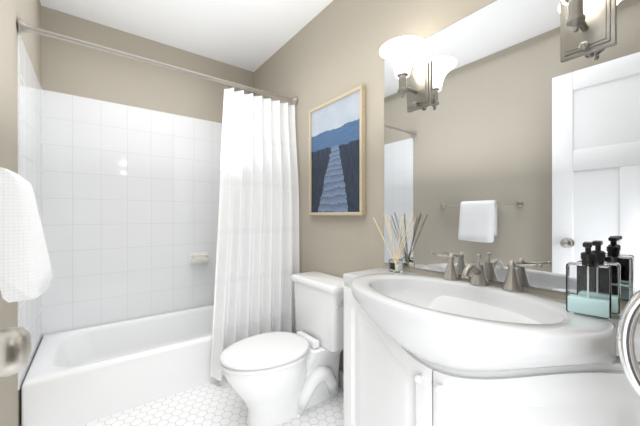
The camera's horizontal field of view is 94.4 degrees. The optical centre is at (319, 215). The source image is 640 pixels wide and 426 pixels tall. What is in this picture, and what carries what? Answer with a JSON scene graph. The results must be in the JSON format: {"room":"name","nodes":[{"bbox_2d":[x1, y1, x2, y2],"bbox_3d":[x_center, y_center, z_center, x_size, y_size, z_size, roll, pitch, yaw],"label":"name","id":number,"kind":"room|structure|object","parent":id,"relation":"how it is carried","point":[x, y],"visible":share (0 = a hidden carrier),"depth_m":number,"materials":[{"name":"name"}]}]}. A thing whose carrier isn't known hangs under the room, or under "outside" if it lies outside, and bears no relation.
{"room":"bathroom","nodes":[
{"label":"bathroom","id":0,"kind":"room"},
{"bbox_2d":[0,0,40,425],"bbox_3d":[-1.004,-0.159,0.757,0.120,2.440,2.900,0,0,-37],"label":"wall","id":1,"kind":"structure","parent":0,"point":[12,12],"depth_m":1.25,"materials":[{"name":"paint"}]},
{"bbox_2d":[18,35,41,389],"bbox_3d":[-1.604,-0.013,1.652,0.006,1.628,0.737,0,0,-37],"label":"tile","id":2,"kind":"structure","parent":1,"relation":"attached to","point":[29,151],"depth_m":1.59,"materials":[{"name":"white tile"}]},
{"bbox_2d":[18,18,296,104],"bbox_3d":[-0.781,-0.865,1.803,1.485,0.066,0.066,0,0,-37],"label":"curtain rod","id":3,"kind":"object","parent":1,"relation":"attached to","point":[24,27],"visible":0.92,"depth_m":1.61,"materials":[{"name":"silver metal"}]},
{"bbox_2d":[210,79,298,380],"bbox_3d":[-0.425,0.068,2.024,0.627,1.909,0.125,0,0,-37],"label":"shower curtain","id":4,"kind":"object","parent":3,"relation":"hanging from","point":[257,260],"visible":0.83,"depth_m":2.01,"materials":[{"name":"fabric"}]},
{"bbox_2d":[41,6,253,339],"bbox_3d":[-1.272,-0.159,2.450,1.740,2.440,0.120,0,0,-37],"label":"wall","id":5,"kind":"structure","parent":0,"point":[76,69],"depth_m":2.25,"materials":[{"name":"paint"}]},
{"bbox_2d":[42,89,221,336],"bbox_3d":[-1.233,-0.013,2.400,1.500,1.628,0.006,0,0,-37],"label":"tile","id":6,"kind":"structure","parent":5,"relation":"attached to","point":[130,204],"depth_m":2.22,"materials":[{"name":"white tile"}]},
{"bbox_2d":[189,252,209,263],"bbox_3d":[-1.015,0.361,2.508,0.156,0.090,0.084,0,0,-37],"label":"soap shelf","id":7,"kind":"object","parent":5,"relation":"attached to","point":[198,257],"visible":1,"depth_m":2.50,"materials":[{"name":"white ceramic"}]},
{"bbox_2d":[40,0,332,71],"bbox_3d":[-0.395,-1.409,1.295,1.740,0.060,3.020,0,0,-37],"label":"ceiling","id":8,"kind":"structure","parent":0,"point":[252,35],"depth_m":2.11,"materials":[{"name":"white paint"}]},
{"bbox_2d":[80,377,343,425],"bbox_3d":[-0.395,1.091,1.295,1.740,0.060,3.020,0,0,-37],"label":"floor","id":9,"kind":"structure","parent":0,"point":[217,403],"depth_m":1.59,"materials":[{"name":"white tile"}]},
{"bbox_2d":[21,304,224,425],"bbox_3d":[-1.010,0.921,2.106,1.482,0.280,0.726,0,0,-37],"label":"bathtub","id":10,"kind":"object","parent":9,"relation":"on","point":[79,376],"visible":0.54,"depth_m":1.71,"materials":[{"name":"white ceramic"}]},
{"bbox_2d":[220,271,343,425],"bbox_3d":[-0.182,0.721,1.643,0.728,0.681,0.458,0,0,-37],"label":"toilet","id":11,"kind":"object","parent":9,"relation":"on","point":[274,378],"visible":0.88,"depth_m":1.58,"materials":[{"name":"white ceramic"}]},
{"bbox_2d":[343,267,639,425],"bbox_3d":[0.456,0.589,0.994,0.502,0.944,1.088,0,0,-37],"label":"bathroom vanity","id":12,"kind":"object","parent":9,"relation":"on","point":[423,350],"visible":0.98,"depth_m":0.83,"materials":[{"name":"white ceramic"}]},
{"bbox_2d":[373,212,415,272],"bbox_3d":[0.364,0.130,1.456,0.077,0.290,0.238,0,0,-37],"label":"diffuser","id":13,"kind":"object","parent":12,"relation":"on","point":[395,264],"visible":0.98,"depth_m":1.43,"materials":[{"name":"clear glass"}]},
{"bbox_2d":[431,252,541,291],"bbox_3d":[0.574,0.205,1.107,0.151,0.115,0.404,0,0,-37],"label":"faucet","id":14,"kind":"object","parent":12,"relation":"on","point":[511,283],"visible":1,"depth_m":1.10,"materials":[{"name":"silver metal"}]},
{"bbox_2d":[566,242,611,319],"bbox_3d":[0.702,0.167,0.778,0.069,0.193,0.092,0,0,-37],"label":"soap bottle","id":15,"kind":"object","parent":12,"relation":"on","point":[588,287],"visible":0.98,"depth_m":0.76,"materials":[{"name":"clear glass"}]},
{"bbox_2d":[577,240,620,314],"bbox_3d":[0.763,0.167,0.815,0.067,0.193,0.090,0,0,-37],"label":"soap bottle","id":16,"kind":"object","parent":12,"relation":"on","point":[616,281],"visible":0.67,"depth_m":0.78,"materials":[{"name":"clear glass"}]},
{"bbox_2d":[254,0,626,371],"bbox_3d":[0.287,-0.159,1.737,0.120,2.440,2.900,0,0,-37],"label":"wall","id":17,"kind":"structure","parent":0,"point":[330,51],"depth_m":1.78,"materials":[{"name":"paint"}]},
{"bbox_2d":[309,85,365,214],"bbox_3d":[0.089,-0.364,1.866,0.034,0.730,0.516,0,0,-37],"label":"picture frame","id":18,"kind":"object","parent":17,"relation":"attached to","point":[337,155],"visible":1,"depth_m":1.82,"materials":[{"name":"brown wood"}]},
{"bbox_2d":[338,369,343,388],"bbox_3d":[0.425,1.011,1.444,0.013,0.100,2.027,0,0,-37],"label":"baseboard","id":19,"kind":"structure","parent":17,"relation":"attached to","point":[341,379],"depth_m":1.82,"materials":[{"name":"white paint"}]},
{"bbox_2d":[384,0,639,301],"bbox_3d":[0.684,-0.282,1.107,0.006,1.062,1.137,0,0,-37],"label":"mirror","id":20,"kind":"object","parent":17,"relation":"attached to","point":[517,141],"visible":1,"depth_m":1.06,"materials":[{"name":"clear glass"}]},
{"bbox_2d":[379,36,431,111],"bbox_3d":[0.375,-0.617,1.321,0.226,0.236,0.202,0,0,-37],"label":"sconce","id":21,"kind":"object","parent":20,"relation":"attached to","point":[401,53],"visible":1,"depth_m":1.31,"materials":[{"name":"white glass"}]},
{"bbox_2d":[560,0,615,61],"bbox_3d":[0.734,-0.617,0.847,0.226,0.236,0.202,0,0,-37],"label":"sconce","id":22,"kind":"object","parent":20,"relation":"attached to","point":[587,26],"visible":1,"depth_m":0.88,"materials":[{"name":"silver metal"}]},
{"bbox_3d":[0.482,-0.159,0.140,1.500,2.440,0.120,0,0,-37],"label":"wall","id":23,"kind":"structure","parent":0,"visible":0},
{"bbox_2d":[0,327,31,376],"bbox_3d":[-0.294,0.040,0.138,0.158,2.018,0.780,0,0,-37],"label":"door knob","id":24,"kind":"object","parent":23,"relation":"in","point":[15,347],"depth_m":0.40,"materials":[{"name":"brushed nickel"}]},
{"bbox_3d":[-0.946,-0.092,0.851,0.083,0.052,0.702,0,0,-37],"label":"towel rail","id":25,"kind":"object","parent":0,"visible":0},
{"bbox_2d":[0,167,52,302],"bbox_3d":[-0.882,0.049,0.849,0.161,0.350,0.270,0,0,-37],"label":"hanging towel","id":26,"kind":"object","parent":25,"relation":"hanging from","point":[26,273],"visible":1,"depth_m":0.77,"materials":[{"name":"white fabric"}]}
]}

